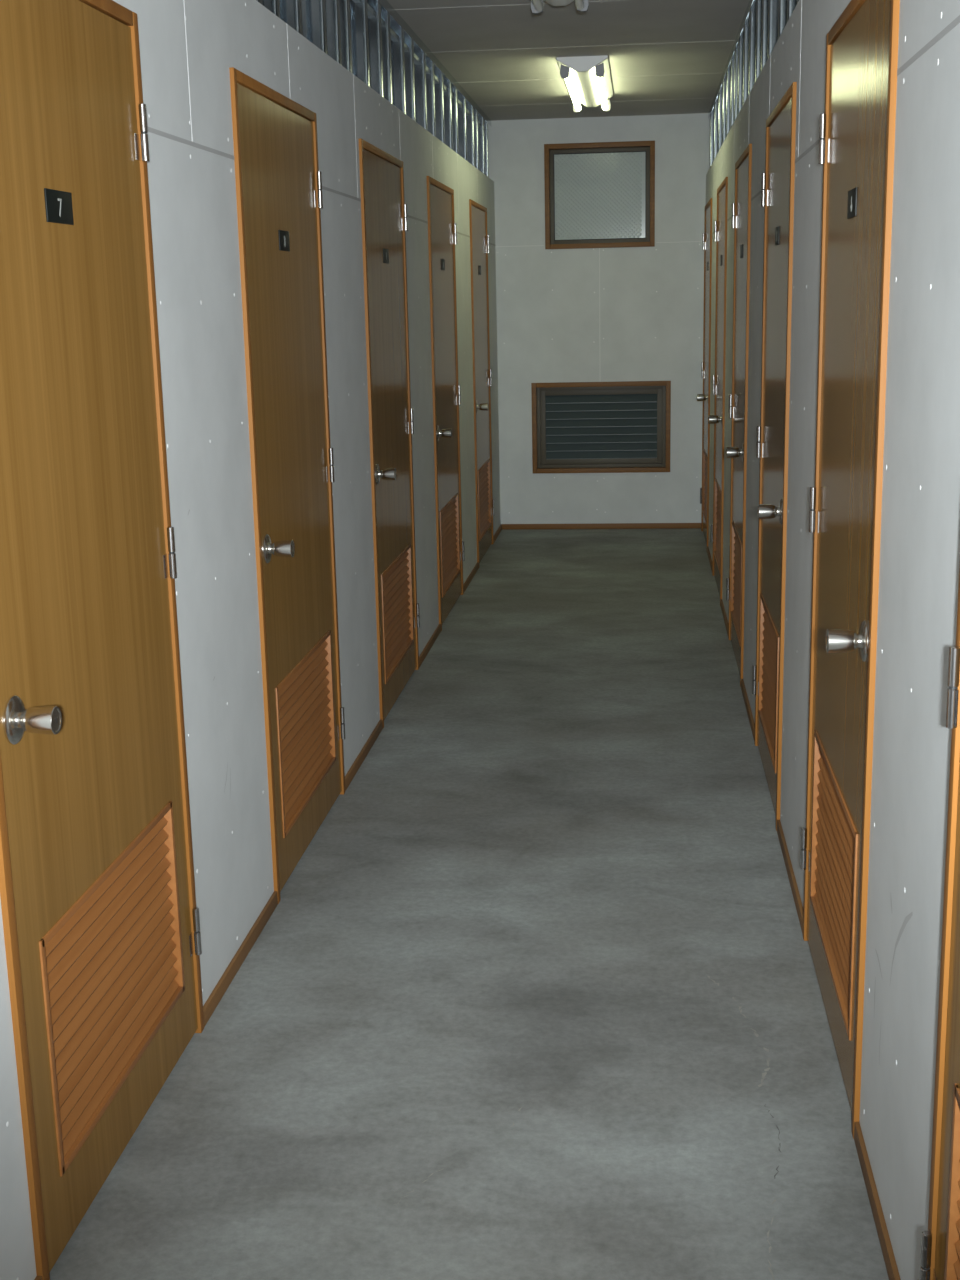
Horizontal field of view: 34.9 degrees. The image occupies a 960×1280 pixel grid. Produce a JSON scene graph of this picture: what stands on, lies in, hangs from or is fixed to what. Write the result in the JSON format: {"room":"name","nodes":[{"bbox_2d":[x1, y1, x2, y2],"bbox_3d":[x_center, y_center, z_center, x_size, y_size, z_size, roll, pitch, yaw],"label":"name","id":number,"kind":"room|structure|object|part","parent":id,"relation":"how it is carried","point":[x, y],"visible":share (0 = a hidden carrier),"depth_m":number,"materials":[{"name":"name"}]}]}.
{"room":"storage unit corridor","nodes":[
{"label":"storage unit corridor","id":0,"kind":"room"},
{"bbox_2d":[0,0,500,1279],"bbox_3d":[-0.706,-0.171,2.634,0.092,2.224,15.041,0,13,6],"label":"wall","id":1,"kind":"structure","parent":0,"point":[188,48],"depth_m":3.53,"materials":[{"name":"grey paint"}]},
{"bbox_2d":[0,0,203,1279],"bbox_3d":[-0.677,-0.065,2.600,0.167,2.030,0.898,0,13,6],"label":"door","id":2,"kind":"structure","parent":1,"relation":"in","point":[101,922],"depth_m":2.56,"materials":[{"name":"brown wood"}]},
{"bbox_3d":[-0.659,0.119,2.272,0.061,0.042,0.042,0,13,6],"label":"knob","id":3,"kind":"part","parent":2,"relation":"part of","materials":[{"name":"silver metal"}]},
{"bbox_3d":[-0.674,-0.694,2.447,0.003,0.051,0.112,0,13,6],"label":"number plate","id":4,"kind":"part","parent":2,"relation":"part of","materials":[{"name":"black plastic"}]},
{"bbox_2d":[39,801,184,1175],"bbox_3d":[-0.659,0.592,2.751,0.034,0.406,0.683,0,13,6],"label":"vent","id":5,"kind":"object","parent":2,"relation":"attached to","point":[112,963],"depth_m":2.71,"materials":[{"name":"brown wood"}]},
{"bbox_2d":[34,524,501,1279],"bbox_3d":[-0.634,0.896,2.868,0.009,0.036,15.041,0,13,6],"label":"baseboard","id":6,"kind":"structure","parent":1,"relation":"attached to","point":[213,1000],"depth_m":3.75,"materials":[{"name":"brown wood"}]},
{"bbox_2d":[262,0,279,17],"bbox_3d":[-0.563,-1.800,3.962,0.065,0.366,0.042,0,13,6],"label":"stud","id":7,"kind":"object","parent":1,"relation":"on","point":[273,6],"visible":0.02,"depth_m":4.00,"materials":[{"name":"silver metal"}]},
{"bbox_2d":[229,67,344,903],"bbox_3d":[-0.514,-0.412,4.138,0.167,2.030,0.910,0,13,6],"label":"door","id":8,"kind":"structure","parent":1,"relation":"in","point":[278,178],"depth_m":4.06,"materials":[{"name":"brown wood"}]},
{"bbox_3d":[-0.496,-0.227,3.804,0.061,0.042,0.042,0,13,6],"label":"knob","id":9,"kind":"part","parent":8,"relation":"part of","materials":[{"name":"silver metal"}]},
{"bbox_3d":[-0.511,-1.042,3.985,0.003,0.051,0.112,0,13,6],"label":"number plate","id":10,"kind":"part","parent":8,"relation":"part of","materials":[{"name":"black plastic"}]},
{"bbox_2d":[276,630,335,837],"bbox_3d":[-0.496,0.244,4.288,0.034,0.406,0.695,0,13,6],"label":"vent","id":11,"kind":"object","parent":8,"relation":"attached to","point":[305,710],"depth_m":4.28,"materials":[{"name":"brown wood"}]},
{"bbox_2d":[279,0,301,34],"bbox_3d":[-0.535,-1.859,4.224,0.065,0.366,0.042,0,13,6],"label":"stud","id":12,"kind":"object","parent":1,"relation":"on","point":[290,10],"visible":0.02,"depth_m":4.26,"materials":[{"name":"silver metal"}]},
{"bbox_2d":[301,0,326,53],"bbox_3d":[-0.499,-1.936,4.564,0.065,0.366,0.042,0,13,6],"label":"stud","id":13,"kind":"object","parent":1,"relation":"on","point":[313,11],"visible":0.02,"depth_m":4.59,"materials":[{"name":"silver metal"}]},
{"bbox_2d":[325,0,341,64],"bbox_3d":[-0.475,-1.987,4.787,0.065,0.366,0.042,0,13,6],"label":"stud","id":14,"kind":"object","parent":1,"relation":"on","point":[332,7],"visible":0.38,"depth_m":4.81,"materials":[{"name":"silver metal"}]},
{"bbox_2d":[339,0,351,72],"bbox_3d":[-0.457,-2.026,4.962,0.065,0.366,0.042,0,13,6],"label":"stud","id":15,"kind":"object","parent":1,"relation":"on","point":[345,26],"visible":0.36,"depth_m":4.97,"materials":[{"name":"silver metal"}]},
{"bbox_2d":[350,0,369,86],"bbox_3d":[-0.422,-2.101,5.291,0.065,0.366,0.042,0,13,6],"label":"stud","id":16,"kind":"object","parent":1,"relation":"on","point":[358,12],"visible":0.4,"depth_m":5.30,"materials":[{"name":"silver metal"}]},
{"bbox_2d":[367,0,383,96],"bbox_3d":[-0.392,-2.165,5.573,0.065,0.366,0.042,0,13,6],"label":"stud","id":17,"kind":"object","parent":1,"relation":"on","point":[374,23],"visible":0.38,"depth_m":5.58,"materials":[{"name":"silver metal"}]},
{"bbox_2d":[381,5,392,103],"bbox_3d":[-0.370,-2.211,5.776,0.065,0.366,0.042,0,13,6],"label":"stud","id":18,"kind":"object","parent":1,"relation":"on","point":[386,31],"visible":0.43,"depth_m":5.78,"materials":[{"name":"silver metal"}]},
{"bbox_2d":[358,138,419,727],"bbox_3d":[-0.345,-0.770,5.721,0.167,2.030,0.915,0,13,6],"label":"door","id":19,"kind":"structure","parent":1,"relation":"in","point":[383,206],"depth_m":5.69,"materials":[{"name":"brown wood"}]},
{"bbox_3d":[-0.343,-1.400,5.568,0.003,0.051,0.112,0,13,6],"label":"number plate","id":20,"kind":"part","parent":19,"relation":"part of","materials":[{"name":"black plastic"}]},
{"bbox_3d":[-0.328,-0.585,5.384,0.061,0.042,0.042,0,13,6],"label":"knob","id":21,"kind":"part","parent":19,"relation":"part of","materials":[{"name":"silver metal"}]},
{"bbox_2d":[381,544,413,683],"bbox_3d":[-0.328,-0.114,5.871,0.034,0.406,0.700,0,13,6],"label":"vent","id":22,"kind":"object","parent":19,"relation":"attached to","point":[396,574],"depth_m":5.88,"materials":[{"name":"brown wood"}]},
{"bbox_2d":[390,21,405,113],"bbox_3d":[-0.335,-2.285,6.106,0.065,0.366,0.042,0,13,6],"label":"stud","id":23,"kind":"object","parent":1,"relation":"on","point":[397,48],"visible":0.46,"depth_m":6.11,"materials":[{"name":"silver metal"}]},
{"bbox_2d":[404,32,415,121],"bbox_3d":[-0.307,-2.345,6.368,0.065,0.366,0.042,0,13,6],"label":"stud","id":24,"kind":"object","parent":1,"relation":"on","point":[409,56],"visible":0.46,"depth_m":6.37,"materials":[{"name":"silver metal"}]},
{"bbox_2d":[414,46,427,130],"bbox_3d":[-0.270,-2.424,6.718,0.065,0.366,0.042,0,13,6],"label":"stud","id":25,"kind":"object","parent":1,"relation":"on","point":[419,70],"visible":0.46,"depth_m":6.72,"materials":[{"name":"silver metal"}]},
{"bbox_2d":[426,56,435,136],"bbox_3d":[-0.240,-2.487,6.999,0.065,0.366,0.042,0,13,6],"label":"stud","id":26,"kind":"object","parent":1,"relation":"on","point":[430,78],"visible":0.46,"depth_m":7.00,"materials":[{"name":"silver metal"}]},
{"bbox_2d":[434,66,444,143],"bbox_3d":[-0.206,-2.560,7.319,0.065,0.366,0.042,0,13,6],"label":"stud","id":27,"kind":"object","parent":1,"relation":"on","point":[439,88],"visible":0.46,"depth_m":7.32,"materials":[{"name":"silver metal"}]},
{"bbox_2d":[426,176,464,630],"bbox_3d":[-0.176,-1.130,7.310,0.167,2.030,0.914,0,13,6],"label":"door","id":28,"kind":"structure","parent":1,"relation":"in","point":[442,227],"depth_m":7.30,"materials":[{"name":"brown wood"}]},
{"bbox_3d":[-0.174,-1.760,7.157,0.003,0.051,0.112,0,13,6],"label":"number plate","id":29,"kind":"part","parent":28,"relation":"part of","materials":[{"name":"black plastic"}]},
{"bbox_3d":[-0.159,-0.945,6.974,0.061,0.042,0.042,0,13,6],"label":"knob","id":30,"kind":"part","parent":28,"relation":"part of","materials":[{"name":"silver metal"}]},
{"bbox_2d":[440,493,459,597],"bbox_3d":[-0.159,-0.473,7.461,0.034,0.406,0.699,0,13,6],"label":"vent","id":31,"kind":"object","parent":28,"relation":"attached to","point":[449,509],"depth_m":7.49,"materials":[{"name":"brown wood"}]},
{"bbox_2d":[443,76,452,149],"bbox_3d":[-0.173,-2.630,7.629,0.065,0.366,0.042,0,13,6],"label":"stud","id":32,"kind":"object","parent":1,"relation":"on","point":[447,95],"visible":0.46,"depth_m":7.63,"materials":[{"name":"silver metal"}]},
{"bbox_2d":[451,83,458,153],"bbox_3d":[-0.147,-2.685,7.872,0.065,0.366,0.042,0,13,6],"label":"stud","id":33,"kind":"object","parent":1,"relation":"on","point":[454,89],"visible":0.43,"depth_m":7.87,"materials":[{"name":"silver metal"}]},
{"bbox_2d":[457,92,466,160],"bbox_3d":[-0.106,-2.773,8.260,0.065,0.366,0.042,0,13,6],"label":"stud","id":34,"kind":"object","parent":1,"relation":"on","point":[462,120],"visible":0.46,"depth_m":8.27,"materials":[{"name":"silver metal"}]},
{"bbox_2d":[466,101,474,166],"bbox_3d":[-0.066,-2.858,8.638,0.065,0.366,0.042,0,13,6],"label":"stud","id":35,"kind":"object","parent":1,"relation":"on","point":[470,119],"visible":0.46,"depth_m":8.64,"materials":[{"name":"silver metal"}]},
{"bbox_2d":[474,108,478,169],"bbox_3d":[-0.042,-2.909,8.861,0.065,0.366,0.042,0,13,6],"label":"stud","id":36,"kind":"object","parent":1,"relation":"on","point":[476,134],"visible":0.43,"depth_m":8.86,"materials":[{"name":"silver metal"}]},
{"bbox_2d":[478,113,484,173],"bbox_3d":[-0.006,-2.985,9.201,0.065,0.366,0.042,0,13,6],"label":"stud","id":37,"kind":"object","parent":1,"relation":"on","point":[480,118],"visible":0.44,"depth_m":9.20,"materials":[{"name":"silver metal"}]},
{"bbox_2d":[469,199,494,562],"bbox_3d":[-0.004,-1.497,8.931,0.167,2.030,0.885,0,13,6],"label":"door","id":38,"kind":"structure","parent":1,"relation":"in","point":[479,239],"depth_m":8.90,"materials":[{"name":"brown wood"}]},
{"bbox_3d":[0.015,-1.314,8.609,0.061,0.042,0.042,0,13,6],"label":"knob","id":39,"kind":"part","parent":38,"relation":"part of","materials":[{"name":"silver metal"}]},
{"bbox_2d":[478,459,490,540],"bbox_3d":[0.014,-0.840,9.081,0.034,0.406,0.670,0,13,6],"label":"vent","id":40,"kind":"object","parent":38,"relation":"attached to","point":[484,491],"depth_m":9.13,"materials":[{"name":"brown wood"}]},
{"bbox_2d":[484,119,488,176],"bbox_3d":[0.019,-3.038,9.434,0.065,0.366,0.042,0,13,6],"label":"stud","id":41,"kind":"object","parent":1,"relation":"on","point":[485,122],"visible":0.43,"depth_m":9.43,"materials":[{"name":"silver metal"}]},
{"bbox_2d":[49,528,888,1279],"bbox_3d":[0.026,0.951,2.872,5.250,0.100,15.161,0,13,6],"label":"floor","id":42,"kind":"structure","parent":0,"point":[536,995],"depth_m":3.29,"materials":[{"name":"concrete"}]},
{"bbox_2d":[301,0,748,120],"bbox_3d":[-0.032,-1.666,2.286,5.250,0.081,15.161,0,13,6],"label":"ceiling","id":43,"kind":"structure","parent":0,"point":[666,57],"depth_m":6.85,"materials":[{"name":"grey paint"}]},
{"bbox_2d":[353,0,484,130],"bbox_3d":[-0.402,-2.259,5.475,0.024,0.018,8.531,0,13,6],"label":"channel","id":44,"kind":"object","parent":43,"relation":"attached to","point":[371,13],"visible":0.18,"depth_m":6.35,"materials":[{"name":"metal"}]},
{"bbox_2d":[377,0,490,125],"bbox_3d":[-0.713,-1.652,2.557,0.068,0.038,14.539,0,13,6],"label":"ceiling track","id":45,"kind":"object","parent":43,"relation":"attached to","point":[394,16],"visible":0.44,"depth_m":6.78,"materials":[{"name":"metal"}]},
{"bbox_2d":[531,0,588,13],"bbox_3d":[0.215,-2.150,4.815,0.238,0.092,1.410,0,13,6],"label":"lamp","id":46,"kind":"object","parent":43,"relation":"attached to","point":[536,5],"visible":1,"depth_m":5.45,"materials":[{"name":"white plastic"}]},
{"bbox_2d":[531,0,542,13],"bbox_3d":[0.205,-2.287,5.494,0.044,0.062,0.026,0,13,6],"label":"socket","id":47,"kind":"object","parent":46,"relation":"attached to","point":[534,11],"depth_m":5.49,"materials":[{"name":"grey plastic"}]},
{"bbox_2d":[577,0,588,11],"bbox_3d":[0.368,-2.286,5.477,0.044,0.062,0.026,0,13,6],"label":"socket","id":48,"kind":"object","parent":46,"relation":"attached to","point":[586,4],"depth_m":5.47,"materials":[{"name":"grey plastic"}]},
{"bbox_2d":[557,55,612,112],"bbox_3d":[0.549,-2.826,7.801,0.238,0.092,1.410,0,13,6],"label":"lamp","id":49,"kind":"object","parent":43,"relation":"attached to","point":[587,79],"visible":1,"depth_m":7.46,"materials":[{"name":"white plastic"}]},
{"bbox_2d":[560,64,569,78],"bbox_3d":[0.396,-2.660,7.144,0.044,0.062,0.026,0,13,6],"label":"socket","id":50,"kind":"object","parent":49,"relation":"attached to","point":[564,68],"depth_m":7.13,"materials":[{"name":"grey plastic"}]},
{"bbox_2d":[595,63,604,76],"bbox_3d":[0.559,-2.660,7.126,0.044,0.062,0.026,0,13,6],"label":"socket","id":51,"kind":"object","parent":49,"relation":"attached to","point":[599,67],"depth_m":7.11,"materials":[{"name":"grey plastic"}]},
{"bbox_2d":[603,99,610,111],"bbox_3d":[0.702,-2.962,8.463,0.044,0.062,0.026,0,13,6],"label":"socket","id":52,"kind":"object","parent":49,"relation":"attached to","point":[608,101],"depth_m":8.45,"materials":[{"name":"grey"}]},
{"bbox_2d":[708,0,755,118],"bbox_3d":[0.699,-1.650,2.407,0.068,0.038,14.539,0,13,6],"label":"ceiling track","id":53,"kind":"object","parent":43,"relation":"attached to","point":[747,12],"visible":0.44,"depth_m":6.93,"materials":[{"name":"metal"}]},
{"bbox_2d":[488,113,709,523],"bbox_3d":[0.773,-2.013,9.874,5.250,2.593,0.121,0,13,6],"label":"wall","id":54,"kind":"structure","parent":0,"point":[622,313],"depth_m":9.80,"materials":[{"name":"white paint"}]},
{"bbox_2d":[544,141,654,248],"bbox_3d":[0.759,-2.814,9.679,0.693,0.641,0.110,0,13,6],"label":"window","id":55,"kind":"structure","parent":54,"relation":"in","point":[598,194],"depth_m":9.69,"materials":[{"name":"brown wood"}]},
{"bbox_3d":[0.762,-2.819,9.702,0.581,0.529,0.008,0,13,6],"label":"glass pane","id":56,"kind":"part","parent":55,"relation":"part of","materials":[{"name":"grey"}]},
{"bbox_2d":[531,381,670,473],"bbox_3d":[0.793,-1.395,9.996,0.900,0.589,0.110,0,13,6],"label":"vent","id":57,"kind":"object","parent":54,"relation":"in","point":[622,426],"depth_m":10.01,"materials":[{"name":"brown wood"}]},
{"bbox_2d":[502,523,700,529],"bbox_3d":[0.798,-0.752,10.090,1.311,0.036,0.009,0,13,6],"label":"baseboard","id":58,"kind":"structure","parent":54,"relation":"attached to","point":[591,525],"depth_m":10.08,"materials":[{"name":"brown wood"}]},
{"bbox_2d":[706,0,959,1279],"bbox_3d":[0.704,-0.169,2.485,0.092,2.224,15.041,0,13,6],"label":"wall","id":59,"kind":"structure","parent":0,"point":[920,537],"depth_m":2.35,"materials":[{"name":"grey paint"}]},
{"bbox_2d":[697,198,711,545],"bbox_3d":[1.394,-1.606,9.281,0.167,2.030,0.860,0,13,6],"label":"door","id":60,"kind":"structure","parent":59,"relation":"in","point":[707,235],"depth_m":9.30,"materials":[{"name":"brown wood"}]},
{"bbox_3d":[1.309,-1.426,8.982,0.061,0.042,0.042,0,13,6],"label":"knob","id":61,"kind":"part","parent":60,"relation":"part of","materials":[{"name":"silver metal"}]},
{"bbox_2d":[703,448,707,525],"bbox_3d":[1.406,-0.949,9.432,0.034,0.406,0.645,0,13,6],"label":"vent","id":62,"kind":"object","parent":60,"relation":"attached to","point":[705,454],"depth_m":9.61,"materials":[{"name":"brown wood"}]},
{"bbox_2d":[709,109,713,167],"bbox_3d":[1.428,-3.031,9.265,0.065,0.366,0.042,0,13,6],"label":"stud","id":63,"kind":"object","parent":59,"relation":"on","point":[712,112],"visible":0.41,"depth_m":9.26,"materials":[{"name":"silver metal"}]},
{"bbox_2d":[714,98,717,158],"bbox_3d":[1.371,-2.911,8.731,0.065,0.366,0.042,0,13,6],"label":"stud","id":64,"kind":"object","parent":59,"relation":"on","point":[716,101],"visible":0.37,"depth_m":8.72,"materials":[{"name":"silver metal"}]},
{"bbox_2d":[709,177,727,598],"bbox_3d":[1.227,-1.251,7.713,0.167,2.030,0.867,0,13,6],"label":"door","id":65,"kind":"structure","parent":59,"relation":"in","point":[720,226],"depth_m":7.73,"materials":[{"name":"brown wood"}]},
{"bbox_3d":[1.142,-1.071,7.410,0.061,0.042,0.042,0,13,6],"label":"knob","id":66,"kind":"part","parent":65,"relation":"part of","materials":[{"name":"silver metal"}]},
{"bbox_2d":[714,478,720,572],"bbox_3d":[1.239,-0.594,7.864,0.034,0.406,0.652,0,13,6],"label":"vent","id":67,"kind":"object","parent":65,"relation":"attached to","point":[717,511],"depth_m":8.01,"materials":[{"name":"brown wood"}]},
{"bbox_2d":[718,86,722,151],"bbox_3d":[1.318,-2.799,8.237,0.065,0.366,0.042,0,13,6],"label":"stud","id":68,"kind":"object","parent":59,"relation":"on","point":[720,95],"visible":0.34,"depth_m":8.23,"materials":[{"name":"silver metal"}]},
{"bbox_2d":[722,74,726,143],"bbox_3d":[1.271,-2.698,7.790,0.065,0.366,0.042,0,13,6],"label":"stud","id":69,"kind":"object","parent":59,"relation":"on","point":[725,77],"visible":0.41,"depth_m":7.78,"materials":[{"name":"silver metal"}]},
{"bbox_2d":[726,64,730,136],"bbox_3d":[1.234,-2.619,7.441,0.065,0.366,0.042,0,13,6],"label":"stud","id":70,"kind":"object","parent":59,"relation":"on","point":[728,83],"visible":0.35,"depth_m":7.44,"materials":[{"name":"silver metal"}]},
{"bbox_2d":[730,52,734,128],"bbox_3d":[1.194,-2.535,7.072,0.065,0.366,0.042,0,13,6],"label":"stud","id":71,"kind":"object","parent":59,"relation":"on","point":[733,56],"visible":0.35,"depth_m":7.06,"materials":[{"name":"silver metal"}]},
{"bbox_2d":[734,43,737,121],"bbox_3d":[1.165,-2.472,6.791,0.065,0.366,0.042,0,13,6],"label":"stud","id":72,"kind":"object","parent":59,"relation":"on","point":[736,48],"visible":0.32,"depth_m":6.78,"materials":[{"name":"silver metal"}]},
{"bbox_2d":[726,143,751,686],"bbox_3d":[1.062,-0.899,6.158,0.167,2.030,0.863,0,13,6],"label":"door","id":73,"kind":"structure","parent":59,"relation":"in","point":[741,209],"depth_m":6.10,"materials":[{"name":"brown wood"}]},
{"bbox_3d":[0.977,-0.720,5.858,0.061,0.042,0.042,0,13,6],"label":"knob","id":74,"kind":"part","parent":73,"relation":"part of","materials":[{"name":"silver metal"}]},
{"bbox_2d":[731,521,741,646],"bbox_3d":[1.074,-0.243,6.309,0.034,0.406,0.648,0,13,6],"label":"vent","id":75,"kind":"object","parent":73,"relation":"attached to","point":[736,559],"depth_m":6.40,"materials":[{"name":"brown wood"}]},
{"bbox_3d":[1.029,-1.529,6.009,0.003,0.051,0.112,0,13,6],"label":"number plate","id":76,"kind":"part","parent":73,"relation":"part of","materials":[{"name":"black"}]},
{"bbox_2d":[737,31,743,115],"bbox_3d":[1.137,-2.412,6.529,0.065,0.366,0.042,0,13,6],"label":"stud","id":77,"kind":"object","parent":59,"relation":"on","point":[740,41],"visible":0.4,"depth_m":6.52,"materials":[{"name":"silver metal"}]},
{"bbox_2d":[743,16,748,104],"bbox_3d":[1.101,-2.336,6.190,0.065,0.366,0.042,0,13,6],"label":"stud","id":78,"kind":"object","parent":59,"relation":"on","point":[746,25],"visible":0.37,"depth_m":6.19,"materials":[{"name":"silver metal"}]},
{"bbox_2d":[748,0,755,94],"bbox_3d":[1.064,-2.259,5.850,0.065,0.366,0.042,0,13,6],"label":"stud","id":79,"kind":"object","parent":59,"relation":"on","point":[752,19],"visible":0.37,"depth_m":5.84,"materials":[{"name":"silver metal"}]},
{"bbox_2d":[755,0,761,81],"bbox_3d":[1.027,-2.180,5.501,0.065,0.366,0.042,0,13,6],"label":"stud","id":80,"kind":"object","parent":59,"relation":"on","point":[758,2],"visible":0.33,"depth_m":5.50,"materials":[{"name":"silver metal"}]},
{"bbox_2d":[761,0,767,70],"bbox_3d":[0.998,-2.118,5.229,0.065,0.366,0.042,0,13,6],"label":"stud","id":81,"kind":"object","parent":59,"relation":"on","point":[764,28],"visible":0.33,"depth_m":5.23,"materials":[{"name":"silver metal"}]},
{"bbox_2d":[767,0,778,59],"bbox_3d":[0.969,-2.055,4.948,0.065,0.366,0.042,0,13,6],"label":"stud","id":82,"kind":"object","parent":59,"relation":"on","point":[773,5],"visible":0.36,"depth_m":4.96,"materials":[{"name":"silver metal"}]},
{"bbox_2d":[752,82,796,830],"bbox_3d":[0.893,-0.539,4.566,0.167,2.030,0.876,0,13,6],"label":"door","id":83,"kind":"structure","parent":59,"relation":"in","point":[778,179],"depth_m":4.52,"materials":[{"name":"brown wood"}]},
{"bbox_2d":[758,593,778,772],"bbox_3d":[0.904,0.118,4.717,0.034,0.406,0.661,0,13,6],"label":"vent","id":84,"kind":"object","parent":83,"relation":"attached to","point":[769,630],"depth_m":4.76,"materials":[{"name":"brown wood"}]},
{"bbox_3d":[0.807,-0.358,4.259,0.061,0.042,0.042,0,13,6],"label":"knob","id":85,"kind":"part","parent":83,"relation":"part of","materials":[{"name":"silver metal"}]},
{"bbox_3d":[0.860,-1.169,4.417,0.003,0.051,0.112,0,13,6],"label":"number plate","id":86,"kind":"part","parent":83,"relation":"part of","materials":[{"name":"black plastic"}]},
{"bbox_2d":[778,0,786,38],"bbox_3d":[0.927,-1.967,4.560,0.065,0.366,0.042,0,13,6],"label":"stud","id":87,"kind":"object","parent":59,"relation":"on","point":[782,9],"visible":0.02,"depth_m":4.57,"materials":[{"name":"silver metal"}]},
{"bbox_2d":[787,0,796,21],"bbox_3d":[0.897,-1.903,4.278,0.065,0.366,0.042,0,13,6],"label":"stud","id":88,"kind":"object","parent":59,"relation":"on","point":[791,4],"visible":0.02,"depth_m":4.29,"materials":[{"name":"silver metal"}]},
{"bbox_2d":[707,546,900,1279],"bbox_3d":[0.679,0.899,2.729,0.009,0.036,15.041,0,13,6],"label":"baseboard","id":89,"kind":"structure","parent":59,"relation":"attached to","point":[883,1235],"depth_m":2.67,"materials":[{"name":"brown wood"}]},
{"bbox_2d":[800,0,899,1138],"bbox_3d":[0.725,-0.182,2.987,0.167,2.030,0.902,0,13,6],"label":"door","id":90,"kind":"structure","parent":59,"relation":"in","point":[857,125],"depth_m":2.88,"materials":[{"name":"brown wood"}]},
{"bbox_2d":[810,730,857,1040],"bbox_3d":[0.737,0.475,3.138,0.034,0.406,0.687,0,13,6],"label":"vent","id":91,"kind":"object","parent":90,"relation":"attached to","point":[834,840],"depth_m":3.13,"materials":[{"name":"brown wood"}]},
{"bbox_3d":[0.637,0.002,2.668,0.061,0.042,0.042,0,13,6],"label":"knob","id":92,"kind":"part","parent":90,"relation":"part of","materials":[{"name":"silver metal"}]},
{"bbox_3d":[0.692,-0.812,2.838,0.003,0.051,0.112,0,13,6],"label":"number plate","id":93,"kind":"part","parent":90,"relation":"part of","materials":[{"name":"black plastic"}]},
{"bbox_2d":[920,565,959,1279],"bbox_3d":[0.563,0.162,1.466,0.167,2.030,0.870,0,13,6],"label":"door","id":94,"kind":"structure","parent":59,"relation":"in","point":[940,1245],"depth_m":1.93,"materials":[{"name":"brown wood"}]},
{"bbox_2d":[944,1083,959,1279],"bbox_3d":[0.575,0.819,1.617,0.034,0.406,0.655,0,13,6],"label":"vent","id":95,"kind":"object","parent":94,"relation":"attached to","point":[952,1258],"depth_m":1.91,"materials":[{"name":"brown wood"}]}
]}

